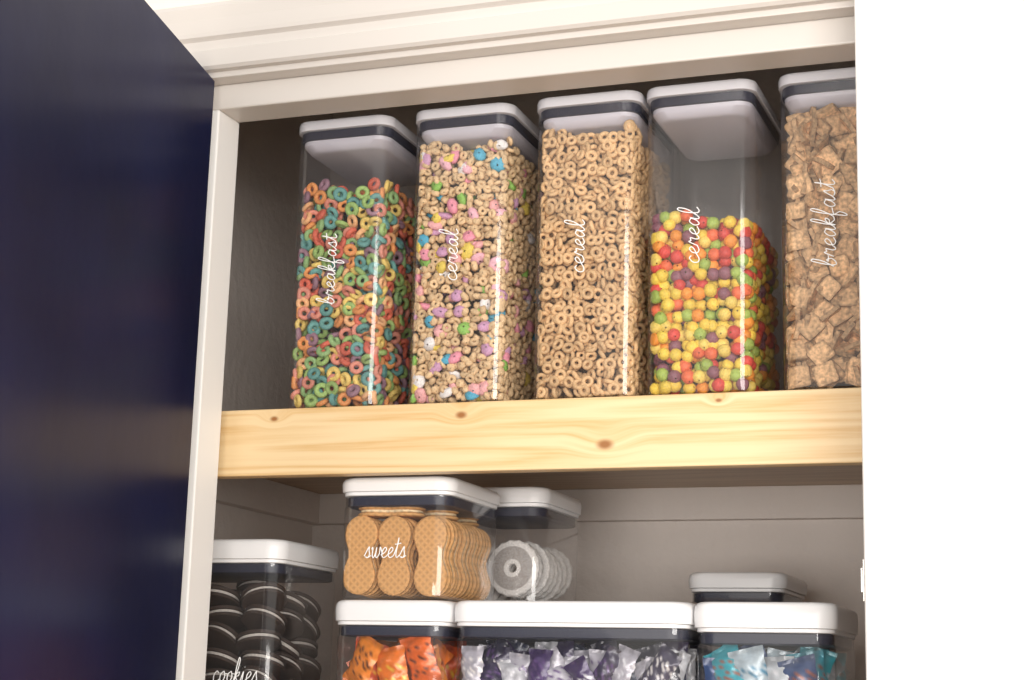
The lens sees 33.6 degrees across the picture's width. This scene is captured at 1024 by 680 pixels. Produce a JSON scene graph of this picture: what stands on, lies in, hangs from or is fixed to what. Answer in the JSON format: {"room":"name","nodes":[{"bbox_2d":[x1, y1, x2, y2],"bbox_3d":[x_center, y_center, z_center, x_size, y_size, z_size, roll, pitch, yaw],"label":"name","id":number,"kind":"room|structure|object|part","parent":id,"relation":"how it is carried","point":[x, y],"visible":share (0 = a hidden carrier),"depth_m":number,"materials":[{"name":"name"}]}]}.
{"room":"kitchen pantry","nodes":[
{"label":"kitchen pantry","id":0,"kind":"room"},
{"bbox_2d":[211,113,332,594],"bbox_3d":[-0.412,0.609,1.948,0.090,2.475,0.722,-3,-13,20],"label":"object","id":1,"kind":"structure","parent":0,"point":[258,364],"depth_m":2.18,"materials":[{"name":"beige paint"}]},
{"bbox_2d":[145,0,1023,679],"bbox_3d":[0.278,0.480,1.364,4.338,2.520,0.060,-3,-13,20],"label":"wall","id":2,"kind":"structure","parent":0,"point":[989,34],"depth_m":1.40,"materials":[{"name":"beige paint"}]},
{"bbox_2d":[0,0,214,679],"bbox_3d":[-0.394,0.652,1.128,0.035,2.028,0.760,0,-12,8],"label":"door","id":3,"kind":"structure","parent":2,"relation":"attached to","point":[106,115],"depth_m":1.39,"materials":[{"name":"blue paint"}]},
{"bbox_2d":[181,0,227,6],"bbox_3d":[0.011,-0.515,1.682,0.716,0.456,0.060,-3,-13,20],"label":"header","id":4,"kind":"object","parent":2,"relation":"attached to","point":[183,2],"depth_m":1.73,"materials":[{"name":"white paint"}]},
{"bbox_2d":[176,110,238,679],"bbox_3d":[-0.321,0.757,1.535,0.011,2.018,0.044,-3,-13,20],"label":"trim","id":5,"kind":"structure","parent":2,"relation":"attached to","point":[209,378],"depth_m":1.68,"materials":[{"name":"white paint"}]},
{"bbox_2d":[154,0,850,72],"bbox_3d":[-0.039,-0.319,1.613,0.737,0.068,0.021,-3,-13,20],"label":"trim","id":6,"kind":"structure","parent":2,"relation":"attached to","point":[229,35],"depth_m":1.64,"materials":[{"name":"white paint"}]},
{"bbox_2d":[208,0,853,85],"bbox_3d":[0.005,-0.282,1.634,0.716,0.020,0.063,-3,-13,20],"label":"trim","id":7,"kind":"structure","parent":2,"relation":"attached to","point":[844,8],"depth_m":1.60,"materials":[{"name":"white paint"}]},
{"bbox_2d":[213,16,854,122],"bbox_3d":[0.014,-0.258,1.636,0.668,0.026,0.044,-3,-13,20],"label":"trim","id":8,"kind":"structure","parent":2,"relation":"attached to","point":[832,40],"depth_m":1.61,"materials":[{"name":"white paint"}]},
{"bbox_2d":[860,559,864,601],"bbox_3d":[0.284,0.195,1.369,0.003,0.034,0.018,-3,-13,20],"label":"strike plate","id":9,"kind":"object","parent":2,"relation":"attached to","point":[862,567],"visible":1,"depth_m":1.36,"materials":[{"name":"silver metal"}]},
{"bbox_3d":[0.285,0.195,1.370,0.002,0.034,0.016,-3,-13,20],"label":"plate","id":10,"kind":"part","parent":9,"relation":"part of","materials":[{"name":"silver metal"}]},
{"bbox_2d":[854,0,973,679],"bbox_3d":[0.318,0.475,1.300,0.081,2.505,0.032,-3,-13,20],"label":"trim","id":11,"kind":"structure","parent":2,"relation":"attached to","point":[918,584],"depth_m":1.38,"materials":[{"name":"white paint"}]},
{"bbox_2d":[309,60,865,679],"bbox_3d":[0.184,0.649,2.064,0.950,2.475,0.090,-3,-13,20],"label":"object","id":12,"kind":"structure","parent":0,"point":[651,560],"depth_m":2.13,"materials":[{"name":"beige paint"}]},
{"bbox_2d":[216,387,862,524],"bbox_3d":[0.088,0.146,1.865,0.950,0.068,0.546,-3,-13,20],"label":"shelf","id":13,"kind":"object","parent":12,"relation":"attached to","point":[780,454],"visible":0.61,"depth_m":1.65,"materials":[{"name":"brown wood"}]},
{"bbox_2d":[288,115,427,408],"bbox_3d":[-0.154,-0.067,1.793,0.109,0.306,0.158,-3,-13,20],"label":"container","id":14,"kind":"object","parent":13,"relation":"on","point":[355,293],"visible":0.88,"depth_m":1.74,"materials":[{"name":"multicoloured food"}]},
{"bbox_3d":[-0.150,-0.209,1.823,0.109,0.011,0.157,-3,-13,20],"label":"lid","id":15,"kind":"part","parent":14,"relation":"part of","materials":[{"name":"white plastic"}]},
{"bbox_3d":[-0.150,-0.188,1.819,0.099,0.011,0.147,-3,-13,20],"label":"lid","id":16,"kind":"part","parent":14,"relation":"part of","materials":[{"name":"grey plastic"}]},
{"bbox_2d":[408,103,549,403],"bbox_3d":[-0.029,-0.073,1.748,0.109,0.306,0.158,-3,-13,20],"label":"container","id":17,"kind":"object","parent":13,"relation":"on","point":[481,174],"visible":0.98,"depth_m":1.69,"materials":[{"name":"food"}]},
{"bbox_3d":[-0.025,-0.215,1.778,0.109,0.011,0.157,-3,-13,20],"label":"lid","id":18,"kind":"part","parent":17,"relation":"part of","materials":[{"name":"white plastic"}]},
{"bbox_3d":[-0.026,-0.195,1.774,0.099,0.011,0.147,-3,-13,20],"label":"lid","id":19,"kind":"part","parent":17,"relation":"part of","materials":[{"name":"grey plastic"}]},
{"bbox_3d":[0.092,0.124,1.879,0.950,0.019,0.526,-3,-13,20],"label":"panel","id":20,"kind":"part","parent":13,"relation":"part of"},
{"bbox_2d":[534,90,674,398],"bbox_3d":[0.095,-0.080,1.704,0.109,0.306,0.158,-3,-13,20],"label":"container","id":21,"kind":"object","parent":13,"relation":"on","point":[596,144],"visible":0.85,"depth_m":1.65,"materials":[{"name":"beige food"}]},
{"bbox_3d":[0.099,-0.221,1.734,0.109,0.011,0.157,-3,-13,20],"label":"lid","id":22,"kind":"part","parent":21,"relation":"part of","materials":[{"name":"white plastic"}]},
{"bbox_3d":[0.098,-0.201,1.730,0.099,0.011,0.147,-3,-13,20],"label":"lid","id":23,"kind":"part","parent":21,"relation":"part of","materials":[{"name":"grey plastic"}]},
{"bbox_2d":[647,79,781,394],"bbox_3d":[0.201,-0.085,1.666,0.109,0.306,0.158,-3,-13,20],"label":"container","id":24,"kind":"object","parent":13,"relation":"on","point":[715,312],"visible":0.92,"depth_m":1.60,"materials":[{"name":"multicoloured food"}]},
{"bbox_3d":[0.205,-0.227,1.696,0.109,0.011,0.157,-3,-13,20],"label":"lid","id":25,"kind":"part","parent":24,"relation":"part of","materials":[{"name":"white plastic"}]},
{"bbox_3d":[0.204,-0.206,1.692,0.099,0.011,0.147,-3,-13,20],"label":"lid","id":26,"kind":"part","parent":24,"relation":"part of","materials":[{"name":"grey plastic"}]},
{"bbox_2d":[778,67,860,389],"bbox_3d":[0.323,-0.091,1.623,0.109,0.306,0.158,-3,-13,20],"label":"container","id":27,"kind":"object","parent":13,"relation":"on","point":[820,250],"visible":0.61,"depth_m":1.57,"materials":[{"name":"beige food"}]},
{"bbox_3d":[0.326,-0.233,1.653,0.109,0.011,0.157,-3,-13,20],"label":"lid","id":28,"kind":"part","parent":27,"relation":"part of","materials":[{"name":"white plastic"}]},
{"bbox_3d":[0.326,-0.212,1.649,0.099,0.011,0.147,-3,-13,20],"label":"lid","id":29,"kind":"part","parent":27,"relation":"part of","materials":[{"name":"grey plastic"}]},
{"bbox_3d":[0.078,0.537,1.782,0.950,0.068,0.546,-3,-13,20],"label":"shelf","id":30,"kind":"object","parent":12,"relation":"attached to","visible":0},
{"bbox_2d":[205,539,338,679],"bbox_3d":[-0.291,0.354,1.791,0.168,0.273,0.153,-3,-13,20],"label":"container","id":31,"kind":"object","parent":30,"relation":"on","point":[258,629],"visible":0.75,"depth_m":1.75,"materials":[{"name":"clear plastic"}]},
{"bbox_3d":[-0.288,0.231,1.818,0.168,0.021,0.152,-3,-13,20],"label":"lid","id":32,"kind":"part","parent":31,"relation":"part of","materials":[{"name":"white plastic"}]},
{"bbox_2d":[335,600,485,679],"bbox_3d":[-0.098,0.370,1.692,0.125,0.211,0.152,-3,-13,20],"label":"container","id":33,"kind":"object","parent":30,"relation":"on","point":[429,643],"visible":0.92,"depth_m":1.65,"materials":[{"name":"clear plastic"}]},
{"bbox_3d":[-0.095,0.278,1.712,0.125,0.021,0.152,-3,-13,20],"label":"lid","id":34,"kind":"part","parent":33,"relation":"part of","materials":[{"name":"white plastic"}]},
{"bbox_2d":[342,476,499,601],"bbox_3d":[-0.093,0.208,1.726,0.124,0.119,0.153,-3,-13,20],"label":"container","id":35,"kind":"object","parent":33,"relation":"on","point":[429,545],"visible":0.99,"depth_m":1.67,"materials":[{"name":"clear plastic"}]},
{"bbox_3d":[-0.091,0.157,1.737,0.124,0.015,0.152,-3,-13,20],"label":"lid","id":36,"kind":"part","parent":35,"relation":"part of","materials":[{"name":"white plastic"}]},
{"bbox_2d":[467,642,688,649],"bbox_3d":[0.060,0.400,1.812,0.242,0.211,0.157,-3,-13,20],"label":"container","id":37,"kind":"object","parent":30,"relation":"on","point":[633,647],"visible":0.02,"depth_m":1.79,"materials":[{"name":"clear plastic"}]},
{"bbox_2d":[477,487,580,600],"bbox_3d":[0.005,0.234,1.864,0.113,0.130,0.142,-3,-13,20],"label":"container","id":38,"kind":"object","parent":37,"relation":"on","point":[523,571],"visible":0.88,"depth_m":1.81,"materials":[{"name":"clear plastic"}]},
{"bbox_3d":[0.007,0.180,1.875,0.113,0.018,0.142,-3,-13,20],"label":"lid","id":39,"kind":"part","parent":38,"relation":"part of","materials":[{"name":"white plastic"}]},
{"bbox_2d":[455,600,718,679],"bbox_3d":[0.073,0.362,1.631,0.235,0.211,0.152,-3,-13,20],"label":"container","id":40,"kind":"object","parent":30,"relation":"on","point":[573,640],"visible":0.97,"depth_m":1.59,"materials":[{"name":"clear plastic"}]},
{"bbox_3d":[0.076,0.269,1.651,0.235,0.021,0.152,-3,-13,20],"label":"lid","id":41,"kind":"part","parent":40,"relation":"part of","materials":[{"name":"white plastic"}]},
{"bbox_2d":[689,572,806,650],"bbox_3d":[0.261,0.390,1.858,0.108,0.259,0.152,-3,-13,20],"label":"container","id":42,"kind":"object","parent":30,"relation":"on","point":[705,586],"visible":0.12,"depth_m":1.82,"materials":[{"name":"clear plastic"}]},
{"bbox_3d":[0.264,0.272,1.883,0.108,0.018,0.152,-3,-13,20],"label":"lid","id":43,"kind":"part","parent":42,"relation":"part of","materials":[{"name":"white plastic"}]},
{"bbox_2d":[694,602,857,679],"bbox_3d":[0.247,0.353,1.569,0.132,0.211,0.152,-3,-13,20],"label":"container","id":44,"kind":"object","parent":30,"relation":"on","point":[751,637],"visible":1,"depth_m":1.52,"materials":[{"name":"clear plastic"}]},
{"bbox_3d":[0.249,0.262,1.589,0.132,0.024,0.152,-3,-13,20],"label":"lid","id":45,"kind":"part","parent":44,"relation":"part of","materials":[{"name":"white plastic"}]}
]}

